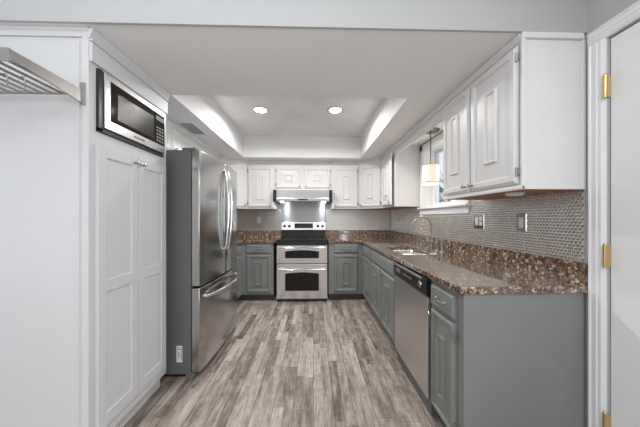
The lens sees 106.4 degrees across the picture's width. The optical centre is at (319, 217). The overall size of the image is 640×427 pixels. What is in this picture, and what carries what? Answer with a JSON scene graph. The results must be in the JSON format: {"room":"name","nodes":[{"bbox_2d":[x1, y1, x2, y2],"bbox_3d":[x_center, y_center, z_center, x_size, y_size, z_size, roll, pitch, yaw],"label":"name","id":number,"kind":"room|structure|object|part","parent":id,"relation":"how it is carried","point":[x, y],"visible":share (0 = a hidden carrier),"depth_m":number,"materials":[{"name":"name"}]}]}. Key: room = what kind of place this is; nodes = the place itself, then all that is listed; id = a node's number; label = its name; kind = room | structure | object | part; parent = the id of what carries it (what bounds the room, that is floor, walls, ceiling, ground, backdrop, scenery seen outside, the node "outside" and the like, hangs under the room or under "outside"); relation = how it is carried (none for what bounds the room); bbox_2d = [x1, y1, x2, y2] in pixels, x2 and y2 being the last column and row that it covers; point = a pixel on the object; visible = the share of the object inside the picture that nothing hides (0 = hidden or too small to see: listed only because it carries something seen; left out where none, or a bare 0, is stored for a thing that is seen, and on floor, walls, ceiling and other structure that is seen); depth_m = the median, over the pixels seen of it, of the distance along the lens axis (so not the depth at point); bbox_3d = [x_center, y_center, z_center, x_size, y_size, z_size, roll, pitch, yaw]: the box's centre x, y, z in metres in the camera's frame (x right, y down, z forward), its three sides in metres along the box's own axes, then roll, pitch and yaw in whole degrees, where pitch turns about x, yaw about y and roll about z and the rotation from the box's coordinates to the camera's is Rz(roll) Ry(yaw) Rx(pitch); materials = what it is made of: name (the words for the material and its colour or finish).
{"room":"kitchen","nodes":[
{"label":"kitchen","id":0,"kind":"room"},
{"bbox_2d":[0,22,517,160],"bbox_3d":[-1.042,-1.100,2.714,5.264,0.354,3.152,0,0,-2],"label":"ceiling","id":1,"kind":"structure","parent":0,"point":[413,72],"depth_m":1.50,"materials":[{"name":"paint"}]},
{"bbox_2d":[174,121,208,134],"bbox_3d":[-1.317,-0.919,2.475,0.180,0.008,0.360,0,0,-2],"label":"ceiling vent","id":2,"kind":"object","parent":1,"relation":"in","point":[192,128],"visible":1,"depth_m":2.46,"materials":[{"name":"white metal"}]},
{"bbox_2d":[394,103,443,155],"bbox_3d":[0.975,-0.854,2.486,0.037,0.136,1.140,0,0,-2],"label":"window valance","id":3,"kind":"object","parent":1,"relation":"attached to","point":[435,117],"visible":0.99,"depth_m":2.30,"materials":[{"name":"white paint"}]},
{"bbox_2d":[422,127,439,184],"bbox_3d":[1.170,-0.638,2.533,0.176,0.570,0.176,0,0,-2],"label":"pendant light","id":4,"kind":"object","parent":1,"relation":"hanging from","point":[430,172],"visible":0.98,"depth_m":2.47,"materials":[{"name":"fabric"}]},
{"bbox_3d":[1.170,-0.733,2.533,0.011,0.341,0.011,0,0,21],"label":"rod","id":5,"kind":"part","parent":4,"relation":"part of","materials":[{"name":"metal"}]},
{"bbox_3d":[1.170,-0.453,2.533,0.166,0.200,0.166,0,0,-2],"label":"lamp shade","id":6,"kind":"part","parent":4,"relation":"part of","materials":[{"name":"white fabric"}]},
{"bbox_2d":[124,295,445,426],"bbox_3d":[-0.977,1.278,0.332,5.264,0.050,7.917,0,0,-2],"label":"floor","id":7,"kind":"structure","parent":0,"point":[331,362],"depth_m":1.85,"materials":[{"name":"wood"}]},
{"bbox_2d":[0,25,169,426],"bbox_3d":[-1.411,0.166,1.462,0.638,2.175,0.630,0,0,-2],"label":"pantry cabinet","id":8,"kind":"object","parent":7,"relation":"on","point":[83,208],"visible":1,"depth_m":1.17,"materials":[{"name":"white paint"}]},
{"bbox_2d":[0,47,84,104],"bbox_3d":[-1.389,-0.601,1.009,0.506,0.108,0.295,0,0,-2],"label":"rack","id":9,"kind":"object","parent":8,"relation":"attached to","point":[7,54],"visible":1,"depth_m":1.03,"materials":[{"name":"metal"}]},
{"bbox_2d":[1,73,7,87],"bbox_3d":[-1.324,-0.577,1.005,0.026,0.060,0.005,0,0,-2],"label":"hook","id":10,"kind":"object","parent":9,"relation":"hanging from","point":[3,73],"visible":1,"depth_m":1.00,"materials":[{"name":"metal"}]},
{"bbox_3d":[-1.383,-0.595,0.866,0.502,0.048,0.008,0,0,-2],"label":"rail","id":11,"kind":"part","parent":9,"relation":"part of","materials":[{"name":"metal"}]},
{"bbox_3d":[-1.418,-0.595,1.005,0.012,0.012,0.275,0,0,-2],"label":"rod","id":12,"kind":"part","parent":9,"relation":"part of","materials":[{"name":"metal"}]},
{"bbox_3d":[-1.371,-0.595,1.006,0.012,0.012,0.275,0,0,-2],"label":"rod","id":13,"kind":"part","parent":9,"relation":"part of","materials":[{"name":"metal"}]},
{"bbox_3d":[-1.324,-0.595,1.007,0.012,0.012,0.275,0,0,-2],"label":"rod","id":14,"kind":"part","parent":9,"relation":"part of","materials":[{"name":"metal"}]},
{"bbox_2d":[19,76,25,89],"bbox_3d":[-1.277,-0.577,1.026,0.026,0.060,0.005,0,0,-2],"label":"hook","id":15,"kind":"object","parent":9,"relation":"hanging from","point":[20,76],"visible":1,"depth_m":1.02,"materials":[{"name":"metal"}]},
{"bbox_3d":[-1.277,-0.595,1.008,0.012,0.012,0.275,0,0,-2],"label":"rod","id":16,"kind":"part","parent":9,"relation":"part of","materials":[{"name":"metal"}]},
{"bbox_3d":[-1.183,-0.595,1.011,0.012,0.012,0.275,0,0,-2],"label":"rod","id":17,"kind":"part","parent":9,"relation":"part of","materials":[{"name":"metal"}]},
{"bbox_3d":[-1.230,-0.595,1.010,0.012,0.012,0.275,0,0,-2],"label":"rod","id":18,"kind":"part","parent":9,"relation":"part of","materials":[{"name":"metal"}]},
{"bbox_3d":[-1.391,-0.595,1.140,0.480,0.011,0.012,0,0,-2],"label":"rail","id":19,"kind":"part","parent":9,"relation":"part of","materials":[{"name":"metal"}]},
{"bbox_3d":[-1.424,0.172,1.162,0.593,2.161,0.010,0,0,-2],"label":"trim","id":20,"kind":"part","parent":8,"relation":"part of","materials":[{"name":"white paint"}]},
{"bbox_3d":[-1.418,-0.845,1.462,0.624,0.152,0.630,0,0,-2],"label":"crown moulding","id":21,"kind":"part","parent":8,"relation":"part of","materials":[{"name":"white paint"}]},
{"bbox_3d":[-1.125,0.358,1.339,0.018,1.460,0.273,0,0,-2],"label":"door","id":22,"kind":"part","parent":8,"relation":"part of","materials":[{"name":"white paint"}]},
{"bbox_2d":[96,68,164,156],"bbox_3d":[-1.335,-0.598,1.468,0.450,0.319,0.528,0,0,-2],"label":"microwave oven","id":23,"kind":"object","parent":8,"relation":"in","point":[123,115],"visible":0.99,"depth_m":1.38,"materials":[{"name":"silver metal"}]},
{"bbox_3d":[-1.114,-0.616,1.496,0.003,0.209,0.452,0,0,-2],"label":"door glass","id":24,"kind":"part","parent":23,"relation":"part of","materials":[{"name":"black glass"}]},
{"bbox_3d":[-1.133,0.358,1.617,0.018,1.460,0.275,0,0,-2],"label":"door","id":25,"kind":"part","parent":8,"relation":"part of","materials":[{"name":"white paint"}]},
{"bbox_2d":[162,148,238,377],"bbox_3d":[-1.269,0.354,2.295,0.868,1.797,0.914,0,0,-2],"label":"refrigerator","id":26,"kind":"object","parent":7,"relation":"on","point":[202,275],"visible":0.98,"depth_m":1.85,"materials":[{"name":"grey metal"}]},
{"bbox_3d":[-0.952,0.006,2.073,0.092,1.050,0.450,0,0,-2],"label":"door","id":27,"kind":"part","parent":26,"relation":"part of","materials":[{"name":"silver metal"}]},
{"bbox_3d":[-0.959,0.872,2.304,0.092,0.647,0.911,0,0,-2],"label":"freezer drawer","id":28,"kind":"part","parent":26,"relation":"part of","materials":[{"name":"silver metal"}]},
{"bbox_3d":[-0.885,0.628,2.305,0.100,0.029,0.792,0,0,-2],"label":"drawer handle","id":29,"kind":"part","parent":26,"relation":"part of","materials":[{"name":"silver metal"}]},
{"bbox_3d":[-0.883,-0.077,2.268,0.066,0.767,0.033,0,0,-2],"label":"door handle","id":30,"kind":"part","parent":26,"relation":"part of","materials":[{"name":"silver metal"}]},
{"bbox_3d":[-0.885,-0.077,2.344,0.066,0.767,0.033,0,0,-2],"label":"door handle","id":31,"kind":"part","parent":26,"relation":"part of","materials":[{"name":"silver metal"}]},
{"bbox_3d":[-0.965,0.006,2.534,0.092,1.050,0.450,0,0,-2],"label":"door","id":32,"kind":"part","parent":26,"relation":"part of","materials":[{"name":"silver metal"}]},
{"bbox_2d":[236,244,241,298],"bbox_3d":[-1.433,0.814,3.188,0.646,0.878,0.752,0,0,-2],"label":"base cabinet","id":33,"kind":"object","parent":7,"relation":"on","point":[239,258],"visible":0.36,"depth_m":3.41,"materials":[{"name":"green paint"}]},
{"bbox_3d":[-1.147,0.836,3.180,0.026,0.565,0.620,0,0,-2],"label":"door","id":34,"kind":"part","parent":33,"relation":"part of","materials":[{"name":"grey paint"}]},
{"bbox_3d":[-1.150,0.466,3.180,0.020,0.125,0.620,0,0,-2],"label":"drawer","id":35,"kind":"part","parent":33,"relation":"part of","materials":[{"name":"grey paint"}]},
{"bbox_2d":[237,243,276,299],"bbox_3d":[-1.239,0.814,3.842,1.070,0.878,0.645,0,0,-2],"label":"base cabinet","id":36,"kind":"object","parent":7,"relation":"on","point":[259,260],"visible":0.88,"depth_m":3.57,"materials":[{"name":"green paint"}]},
{"bbox_3d":[-0.917,0.466,3.569,0.360,0.125,0.020,0,0,-2],"label":"drawer","id":37,"kind":"part","parent":36,"relation":"part of","materials":[{"name":"grey paint"}]},
{"bbox_3d":[-0.917,0.836,3.566,0.360,0.565,0.026,0,0,-2],"label":"door","id":38,"kind":"part","parent":36,"relation":"part of","materials":[{"name":"grey paint"}]},
{"bbox_2d":[237,230,280,244],"bbox_3d":[-1.222,0.299,3.496,1.124,0.151,1.376,0,0,-2],"label":"countertop","id":39,"kind":"structure","parent":36,"relation":"on","point":[243,236],"depth_m":4.16,"materials":[{"name":"brown stone"}]},
{"bbox_2d":[276,221,327,300],"bbox_3d":[-0.275,0.658,3.846,0.766,1.189,0.706,0,0,-2],"label":"oven range","id":40,"kind":"object","parent":7,"relation":"on","point":[302,248],"visible":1,"depth_m":3.56,"materials":[{"name":"silver metal"}]},
{"bbox_3d":[-0.266,0.765,3.524,0.694,0.027,0.064,0,0,-2],"label":"oven handle","id":41,"kind":"part","parent":40,"relation":"part of","materials":[{"name":"silver metal"}]},
{"bbox_3d":[-0.266,0.443,3.524,0.694,0.027,0.064,0,0,-2],"label":"oven handle","id":42,"kind":"part","parent":40,"relation":"part of","materials":[{"name":"silver metal"}]},
{"bbox_3d":[-0.268,0.951,3.574,0.756,0.515,0.035,0,0,-2],"label":"oven door","id":43,"kind":"part","parent":40,"relation":"part of","materials":[{"name":"silver metal"}]},
{"bbox_3d":[-0.268,0.548,3.574,0.756,0.266,0.035,0,0,-2],"label":"oven door","id":44,"kind":"part","parent":40,"relation":"part of","materials":[{"name":"silver metal"}]},
{"bbox_3d":[-0.268,1.223,3.586,0.742,0.044,0.020,0,0,-2],"label":"kick panel","id":45,"kind":"part","parent":40,"relation":"part of","materials":[{"name":"black plastic"}]},
{"bbox_3d":[-0.268,0.385,3.578,0.762,0.053,0.036,0,0,-2],"label":"trim","id":46,"kind":"part","parent":40,"relation":"part of","materials":[{"name":"black plastic"}]},
{"bbox_2d":[276,237,327,241],"bbox_3d":[-0.276,0.344,3.871,0.766,0.027,0.620,0,0,-2],"label":"cooktop","id":47,"kind":"object","parent":40,"relation":"in","point":[282,239],"depth_m":3.62,"materials":[{"name":"black glass"}]},
{"bbox_3d":[-0.283,0.141,4.157,0.766,0.153,0.084,0,0,-2],"label":"control panel","id":48,"kind":"part","parent":40,"relation":"part of","materials":[{"name":"silver metal"}]},
{"bbox_3d":[-0.279,0.140,4.126,0.315,0.082,0.022,0,0,-2],"label":"display panel","id":49,"kind":"part","parent":40,"relation":"part of","materials":[{"name":"black glass"}]},
{"bbox_2d":[328,243,364,298],"bbox_3d":[0.403,0.814,3.887,0.564,0.878,0.645,0,0,-2],"label":"base cabinet","id":50,"kind":"object","parent":7,"relation":"on","point":[345,263],"visible":0.9,"depth_m":3.60,"materials":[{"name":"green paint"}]},
{"bbox_3d":[0.390,0.466,3.604,0.365,0.125,0.020,0,0,-2],"label":"drawer","id":51,"kind":"part","parent":50,"relation":"part of","materials":[{"name":"grey paint"}]},
{"bbox_3d":[0.390,0.836,3.601,0.365,0.565,0.026,0,0,-2],"label":"door","id":52,"kind":"part","parent":50,"relation":"part of","materials":[{"name":"grey paint"}]},
{"bbox_2d":[361,244,371,307],"bbox_3d":[0.926,0.814,3.279,0.659,0.878,0.503,0,0,-2],"label":"base cabinet","id":53,"kind":"object","parent":7,"relation":"on","point":[366,258],"visible":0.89,"depth_m":3.21,"materials":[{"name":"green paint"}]},
{"bbox_3d":[0.637,0.466,3.273,0.020,0.125,0.460,0,0,-2],"label":"drawer","id":54,"kind":"part","parent":53,"relation":"part of","materials":[{"name":"grey paint"}]},
{"bbox_3d":[0.634,0.836,3.273,0.026,0.565,0.460,0,0,-2],"label":"door","id":55,"kind":"part","parent":53,"relation":"part of","materials":[{"name":"grey paint"}]},
{"bbox_2d":[371,249,419,343],"bbox_3d":[0.946,0.814,2.572,0.657,0.878,0.907,0,0,-2],"label":"base cabinet","id":56,"kind":"object","parent":7,"relation":"on","point":[382,266],"visible":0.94,"depth_m":2.45,"materials":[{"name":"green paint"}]},
{"bbox_3d":[0.647,0.836,2.788,0.026,0.565,0.420,0,0,-2],"label":"door","id":57,"kind":"part","parent":56,"relation":"part of","materials":[{"name":"grey paint"}]},
{"bbox_3d":[0.656,0.466,2.569,0.020,0.125,0.860,0,0,-2],"label":"false drawer","id":58,"kind":"part","parent":56,"relation":"part of","materials":[{"name":"grey paint"}]},
{"bbox_3d":[0.659,0.836,2.349,0.026,0.565,0.420,0,0,-2],"label":"door","id":59,"kind":"part","parent":56,"relation":"part of","materials":[{"name":"grey paint"}]},
{"bbox_2d":[394,261,439,416],"bbox_3d":[0.964,0.814,1.808,0.643,0.869,0.610,0,0,-2],"label":"dishwasher","id":60,"kind":"object","parent":7,"relation":"on","point":[412,288],"visible":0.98,"depth_m":1.69,"materials":[{"name":"silver metal"}]},
{"bbox_3d":[0.669,0.439,1.800,0.030,0.117,0.602,0,0,-2],"label":"control panel","id":61,"kind":"part","parent":60,"relation":"part of","materials":[{"name":"black plastic"}]},
{"bbox_3d":[0.676,0.820,1.800,0.024,0.637,0.602,0,0,-2],"label":"door panel","id":62,"kind":"part","parent":60,"relation":"part of","materials":[{"name":"silver metal"}]},
{"bbox_2d":[427,280,583,426],"bbox_3d":[0.979,0.814,1.338,0.659,0.878,0.316,0,0,-2],"label":"base cabinet","id":63,"kind":"object","parent":7,"relation":"on","point":[498,360],"visible":0.91,"depth_m":1.18,"materials":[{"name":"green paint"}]},
{"bbox_3d":[0.689,0.466,1.349,0.020,0.125,0.245,0,0,-2],"label":"drawer","id":64,"kind":"part","parent":63,"relation":"part of","materials":[{"name":"grey paint"}]},
{"bbox_3d":[0.686,0.843,1.349,0.026,0.590,0.245,0,0,-2],"label":"door","id":65,"kind":"part","parent":63,"relation":"part of","materials":[{"name":"grey paint"}]},
{"bbox_2d":[326,230,587,293],"bbox_3d":[0.719,0.299,2.700,1.142,0.151,3.073,0,0,-2],"label":"countertop","id":66,"kind":"structure","parent":63,"relation":"on","point":[463,268],"depth_m":1.54,"materials":[{"name":"brown stone"}]},
{"bbox_2d":[394,249,428,254],"bbox_3d":[0.938,0.464,2.506,0.340,0.177,0.636,0,0,-2],"label":"sink","id":67,"kind":"object","parent":66,"relation":"in","point":[402,251],"visible":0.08,"depth_m":2.80,"materials":[{"name":"silver metal"}]},
{"bbox_3d":[0.933,0.464,2.674,0.340,0.177,0.300,0,0,-2],"label":"bowl","id":68,"kind":"part","parent":67,"relation":"part of","materials":[{"name":"silver metal"}]},
{"bbox_2d":[411,216,439,250],"bbox_3d":[1.095,0.159,2.550,0.249,0.360,0.324,0,0,-2],"label":"bridge faucet","id":69,"kind":"object","parent":66,"relation":"on","point":[431,241],"visible":0.98,"depth_m":2.54,"materials":[{"name":"silver metal"}]},
{"bbox_3d":[1.087,0.122,2.550,0.234,0.285,0.026,0,0,-2],"label":"spout","id":70,"kind":"part","parent":69,"relation":"part of","materials":[{"name":"silver metal"}]},
{"bbox_3d":[1.191,0.280,2.653,0.051,0.118,0.052,0,0,-2],"label":"post","id":71,"kind":"part","parent":69,"relation":"part of","materials":[{"name":"silver metal"}]},
{"bbox_3d":[1.196,0.280,2.453,0.051,0.118,0.052,0,0,-2],"label":"post","id":72,"kind":"part","parent":69,"relation":"part of","materials":[{"name":"silver metal"}]},
{"bbox_2d":[439,237,443,251],"bbox_3d":[1.198,0.266,2.353,0.049,0.145,0.048,0,0,-2],"label":"sprayer","id":73,"kind":"object","parent":66,"relation":"on","point":[440,238],"visible":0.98,"depth_m":2.34,"materials":[{"name":"silver metal"}]},
{"bbox_2d":[252,201,330,236],"bbox_3d":[-0.228,0.165,4.262,3.354,2.176,0.100,0,0,-2],"label":"wall","id":74,"kind":"structure","parent":0,"point":[279,206],"depth_m":4.22,"materials":[{"name":"paint"}]},
{"bbox_2d":[221,156,251,209],"bbox_3d":[-1.476,-0.532,3.860,0.635,0.780,0.635,0,0,-2],"label":"upper cabinet","id":75,"kind":"object","parent":74,"relation":"attached to","point":[239,165],"visible":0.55,"depth_m":3.76,"materials":[{"name":"white paint"}]},
{"bbox_3d":[-1.311,-0.907,3.700,0.018,0.028,0.419,0,0,44],"label":"trim moulding","id":76,"kind":"part","parent":75,"relation":"part of","materials":[{"name":"white paint"}]},
{"bbox_3d":[-1.308,-0.491,3.696,0.026,0.648,0.375,0,0,44],"label":"door","id":77,"kind":"part","parent":75,"relation":"part of","materials":[{"name":"white paint"}]},
{"bbox_2d":[237,210,281,229],"bbox_3d":[-1.233,0.040,4.182,1.120,0.365,0.006,0,0,-2],"label":"tile backsplash","id":78,"kind":"structure","parent":74,"relation":"attached to","point":[246,219],"depth_m":4.18,"materials":[{"name":"grey tile"}]},
{"bbox_2d":[247,160,276,209],"bbox_3d":[-0.959,-0.532,4.003,0.437,0.780,0.377,0,0,-2],"label":"upper cabinet","id":79,"kind":"object","parent":74,"relation":"attached to","point":[260,173],"visible":0.98,"depth_m":3.85,"materials":[{"name":"white paint"}]},
{"bbox_3d":[-0.964,-0.491,3.849,0.390,0.648,0.026,0,0,-2],"label":"door","id":80,"kind":"part","parent":79,"relation":"part of","materials":[{"name":"white paint"}]},
{"bbox_3d":[-0.953,-0.907,3.855,0.433,0.028,0.018,0,0,-2],"label":"trim moulding","id":81,"kind":"part","parent":79,"relation":"part of","materials":[{"name":"white paint"}]},
{"bbox_2d":[273,190,331,203],"bbox_3d":[-0.273,-0.337,3.962,0.924,0.198,0.474,0,0,-2],"label":"range hood","id":82,"kind":"object","parent":74,"relation":"attached to","point":[279,196],"visible":1,"depth_m":3.74,"materials":[{"name":"metal"}]},
{"bbox_2d":[274,160,331,189],"bbox_3d":[-0.275,-0.680,4.022,0.928,0.483,0.377,0,0,-2],"label":"upper cabinet","id":83,"kind":"object","parent":74,"relation":"attached to","point":[289,175],"visible":0.97,"depth_m":3.87,"materials":[{"name":"white paint"}]},
{"bbox_3d":[-0.499,-0.645,3.862,0.420,0.340,0.026,0,0,-2],"label":"door","id":84,"kind":"part","parent":83,"relation":"part of","materials":[{"name":"white paint"}]},
{"bbox_3d":[-0.271,-0.907,3.873,0.928,0.028,0.018,0,0,-2],"label":"trim moulding","id":85,"kind":"part","parent":83,"relation":"part of","materials":[{"name":"white paint"}]},
{"bbox_3d":[-0.046,-0.645,3.874,0.427,0.340,0.026,0,0,-2],"label":"door","id":86,"kind":"part","parent":83,"relation":"part of","materials":[{"name":"white paint"}]},
{"bbox_2d":[282,202,324,220],"bbox_3d":[-0.285,-0.037,4.206,0.762,0.480,0.007,0,0,-2],"label":"panel","id":87,"kind":"object","parent":74,"relation":"attached to","point":[291,211],"visible":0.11,"depth_m":4.20,"materials":[{"name":"silver metal"}]},
{"bbox_2d":[331,161,358,209],"bbox_3d":[0.411,-0.532,4.040,0.439,0.780,0.377,0,0,-2],"label":"upper cabinet","id":88,"kind":"object","parent":74,"relation":"attached to","point":[345,174],"visible":0.99,"depth_m":3.89,"materials":[{"name":"white paint"}]},
{"bbox_3d":[0.415,-0.907,3.892,0.439,0.028,0.018,0,0,-2],"label":"trim moulding","id":89,"kind":"part","parent":88,"relation":"part of","materials":[{"name":"white paint"}]},
{"bbox_3d":[0.420,-0.491,3.887,0.390,0.648,0.026,0,0,-2],"label":"door","id":90,"kind":"part","parent":88,"relation":"part of","materials":[{"name":"white paint"}]},
{"bbox_2d":[326,210,389,229],"bbox_3d":[0.672,0.040,4.233,1.142,0.365,0.006,0,0,-2],"label":"tile backsplash","id":91,"kind":"structure","parent":74,"relation":"attached to","point":[335,219],"depth_m":4.23,"materials":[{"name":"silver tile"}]},
{"bbox_2d":[356,157,400,209],"bbox_3d":[0.940,-0.532,3.925,0.635,0.780,0.635,0,0,-2],"label":"upper cabinet","id":92,"kind":"object","parent":74,"relation":"attached to","point":[369,169],"visible":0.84,"depth_m":3.75,"materials":[{"name":"white paint"}]},
{"bbox_3d":[0.784,-0.907,3.757,0.419,0.028,0.018,0,0,43],"label":"trim moulding","id":93,"kind":"part","parent":92,"relation":"part of","materials":[{"name":"white paint"}]},
{"bbox_3d":[0.780,-0.491,3.753,0.375,0.648,0.026,0,0,43],"label":"door","id":94,"kind":"part","parent":92,"relation":"part of","materials":[{"name":"white paint"}]},
{"bbox_2d":[0,0,587,34],"bbox_3d":[-1.149,-1.183,1.128,4.964,0.528,0.012,0,0,-2],"label":"wall","id":95,"kind":"structure","parent":0,"point":[489,16],"depth_m":1.15,"materials":[{"name":"paint"}]},
{"bbox_2d":[209,95,382,136],"bbox_3d":[-0.244,-1.262,2.749,1.793,0.030,1.852,0,0,-2],"label":"ceiling","id":96,"kind":"structure","parent":0,"point":[287,116],"depth_m":2.92,"materials":[{"name":"white paint"}]},
{"bbox_2d":[252,106,268,113],"bbox_3d":[-0.687,-1.244,2.772,0.196,0.007,0.196,0,0,-2],"label":"recessed light","id":97,"kind":"object","parent":96,"relation":"in","point":[257,109],"visible":1,"depth_m":2.77,"materials":[{"name":"white glass"}]},
{"bbox_2d":[327,106,343,113],"bbox_3d":[0.177,-1.244,2.776,0.196,0.007,0.196,0,0,-2],"label":"recessed light","id":98,"kind":"object","parent":96,"relation":"in","point":[335,109],"visible":1,"depth_m":2.77,"materials":[{"name":"white glass"}]},
{"bbox_2d":[420,0,639,426],"bbox_3d":[1.454,-0.097,0.398,0.200,2.700,7.917,0,0,-2],"label":"wall","id":99,"kind":"structure","parent":0,"point":[600,12],"depth_m":1.11,"materials":[{"name":"paint"}]},
{"bbox_2d":[381,146,419,207],"bbox_3d":[1.073,-0.532,3.341,0.400,0.780,0.562,0,0,-2],"label":"upper cabinet","id":100,"kind":"object","parent":99,"relation":"attached to","point":[400,174],"visible":0.96,"depth_m":3.06,"materials":[{"name":"white paint"}]},
{"bbox_3d":[0.920,-0.506,3.340,0.026,0.678,0.525,0,0,2],"label":"door","id":101,"kind":"part","parent":100,"relation":"part of","materials":[{"name":"white paint"}]},
{"bbox_3d":[0.942,-0.907,3.338,0.018,0.028,0.562,0,0,-2],"label":"trim moulding","id":102,"kind":"part","parent":100,"relation":"part of","materials":[{"name":"white paint"}]},
{"bbox_2d":[417,133,470,214],"bbox_3d":[1.365,-0.464,2.563,0.230,0.853,0.980,0,0,-2],"label":"window","id":103,"kind":"structure","parent":99,"relation":"in","point":[431,202],"depth_m":2.85,"materials":[{"name":"white paint"}]},
{"bbox_3d":[1.455,-0.627,2.565,0.030,0.376,0.786,0,0,-2],"label":"sash","id":104,"kind":"part","parent":103,"relation":"part of","materials":[{"name":"white paint"}]},
{"bbox_3d":[1.454,-0.631,2.565,0.004,0.304,0.706,0,0,-2],"label":"pane","id":105,"kind":"part","parent":103,"relation":"part of","materials":[{"name":"clear glass"}]},
{"bbox_3d":[1.323,-0.115,2.562,0.145,0.022,0.980,0,0,-2],"label":"sill","id":106,"kind":"part","parent":103,"relation":"part of","materials":[{"name":"white paint"}]},
{"bbox_3d":[1.419,-0.308,2.564,0.004,0.268,0.706,0,0,-2],"label":"pane","id":107,"kind":"part","parent":103,"relation":"part of","materials":[{"name":"clear glass"}]},
{"bbox_3d":[1.420,-0.304,2.564,0.030,0.340,0.786,0,0,-2],"label":"sash","id":108,"kind":"part","parent":103,"relation":"part of","materials":[{"name":"white paint"}]},
{"bbox_2d":[390,189,584,261],"bbox_3d":[1.288,-0.277,2.725,0.006,1.000,3.049,0,0,-2],"label":"tile backsplash","id":109,"kind":"structure","parent":99,"relation":"attached to","point":[555,221],"depth_m":1.57,"materials":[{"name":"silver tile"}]},
{"bbox_2d":[474,214,484,228],"bbox_3d":[1.302,0.031,1.961,0.009,0.118,0.118,0,0,-2],"label":"wall outlet","id":110,"kind":"object","parent":109,"relation":"attached to","point":[479,222],"visible":1,"depth_m":1.95,"materials":[{"name":"silver metal"}]},
{"bbox_2d":[516,213,526,231],"bbox_3d":[1.312,0.031,1.561,0.009,0.118,0.076,0,0,-2],"label":"light switch","id":111,"kind":"object","parent":109,"relation":"attached to","point":[521,218],"visible":1,"depth_m":1.55,"materials":[{"name":"silver metal"}]},
{"bbox_2d":[442,31,585,199],"bbox_3d":[1.135,-0.531,1.551,0.372,0.782,0.737,0,0,-2],"label":"upper cabinet","id":112,"kind":"object","parent":99,"relation":"attached to","point":[518,123],"visible":1,"depth_m":1.20,"materials":[{"name":"white paint"}]},
{"bbox_3d":[0.979,-0.521,1.738,0.026,0.698,0.315,0,0,-2],"label":"door","id":113,"kind":"part","parent":112,"relation":"part of","materials":[{"name":"white paint"}]},
{"bbox_3d":[0.995,-0.150,1.548,0.018,0.020,0.735,0,0,-2],"label":"moulding","id":114,"kind":"part","parent":112,"relation":"part of","materials":[{"name":"white paint"}]},
{"bbox_3d":[0.989,-0.521,1.386,0.026,0.698,0.357,0,0,-2],"label":"door","id":115,"kind":"part","parent":112,"relation":"part of","materials":[{"name":"white paint"}]},
{"bbox_2d":[505,192,524,195],"bbox_3d":[1.133,-0.134,1.391,0.090,0.017,0.090,0,0,-2],"label":"puck light","id":116,"kind":"object","parent":112,"relation":"attached to","point":[517,193],"visible":0.98,"depth_m":1.36,"materials":[{"name":"white plastic"}]},
{"bbox_2d":[588,38,606,426],"bbox_3d":[1.324,0.208,1.145,0.019,2.089,0.066,0,0,-2],"label":"trim","id":117,"kind":"structure","parent":99,"relation":"attached to","point":[597,52],"depth_m":1.14,"materials":[{"name":"white paint"}]},
{"bbox_2d":[587,0,639,46],"bbox_3d":[1.337,-0.869,0.672,0.019,0.066,1.012,0,0,-2],"label":"trim","id":118,"kind":"structure","parent":99,"relation":"attached to","point":[629,15],"depth_m":1.07,"materials":[{"name":"white paint"}]},
{"bbox_2d":[602,21,639,426],"bbox_3d":[1.355,0.207,0.689,0.074,2.067,0.848,0,0,-2],"label":"door","id":119,"kind":"structure","parent":99,"relation":"in","point":[623,84],"depth_m":1.05,"materials":[{"name":"white paint"}]},
{"bbox_3d":[-1.813,0.165,2.666,0.100,2.176,3.007,0,0,-2],"label":"wall","id":120,"kind":"structure","parent":0,"visible":0},
{"bbox_2d":[166,117,221,160],"bbox_3d":[-1.576,-0.764,2.672,0.371,0.315,1.757,0,0,-2],"label":"upper cabinet","id":121,"kind":"object","parent":120,"relation":"attached to","point":[177,138],"visible":0.3,"depth_m":2.46,"materials":[{"name":"white paint"}]},
{"bbox_3d":[-1.409,-0.747,2.053,0.026,0.220,0.420,0,0,-2],"label":"door","id":122,"kind":"part","parent":121,"relation":"part of","materials":[{"name":"white paint"}]},
{"bbox_3d":[-1.421,-0.747,2.502,0.026,0.220,0.420,0,0,-2],"label":"door","id":123,"kind":"part","parent":121,"relation":"part of","materials":[{"name":"white paint"}]},
{"bbox_3d":[-1.433,-0.747,2.952,0.026,0.220,0.420,0,0,-2],"label":"door","id":124,"kind":"part","parent":121,"relation":"part of","materials":[{"name":"white paint"}]}
]}

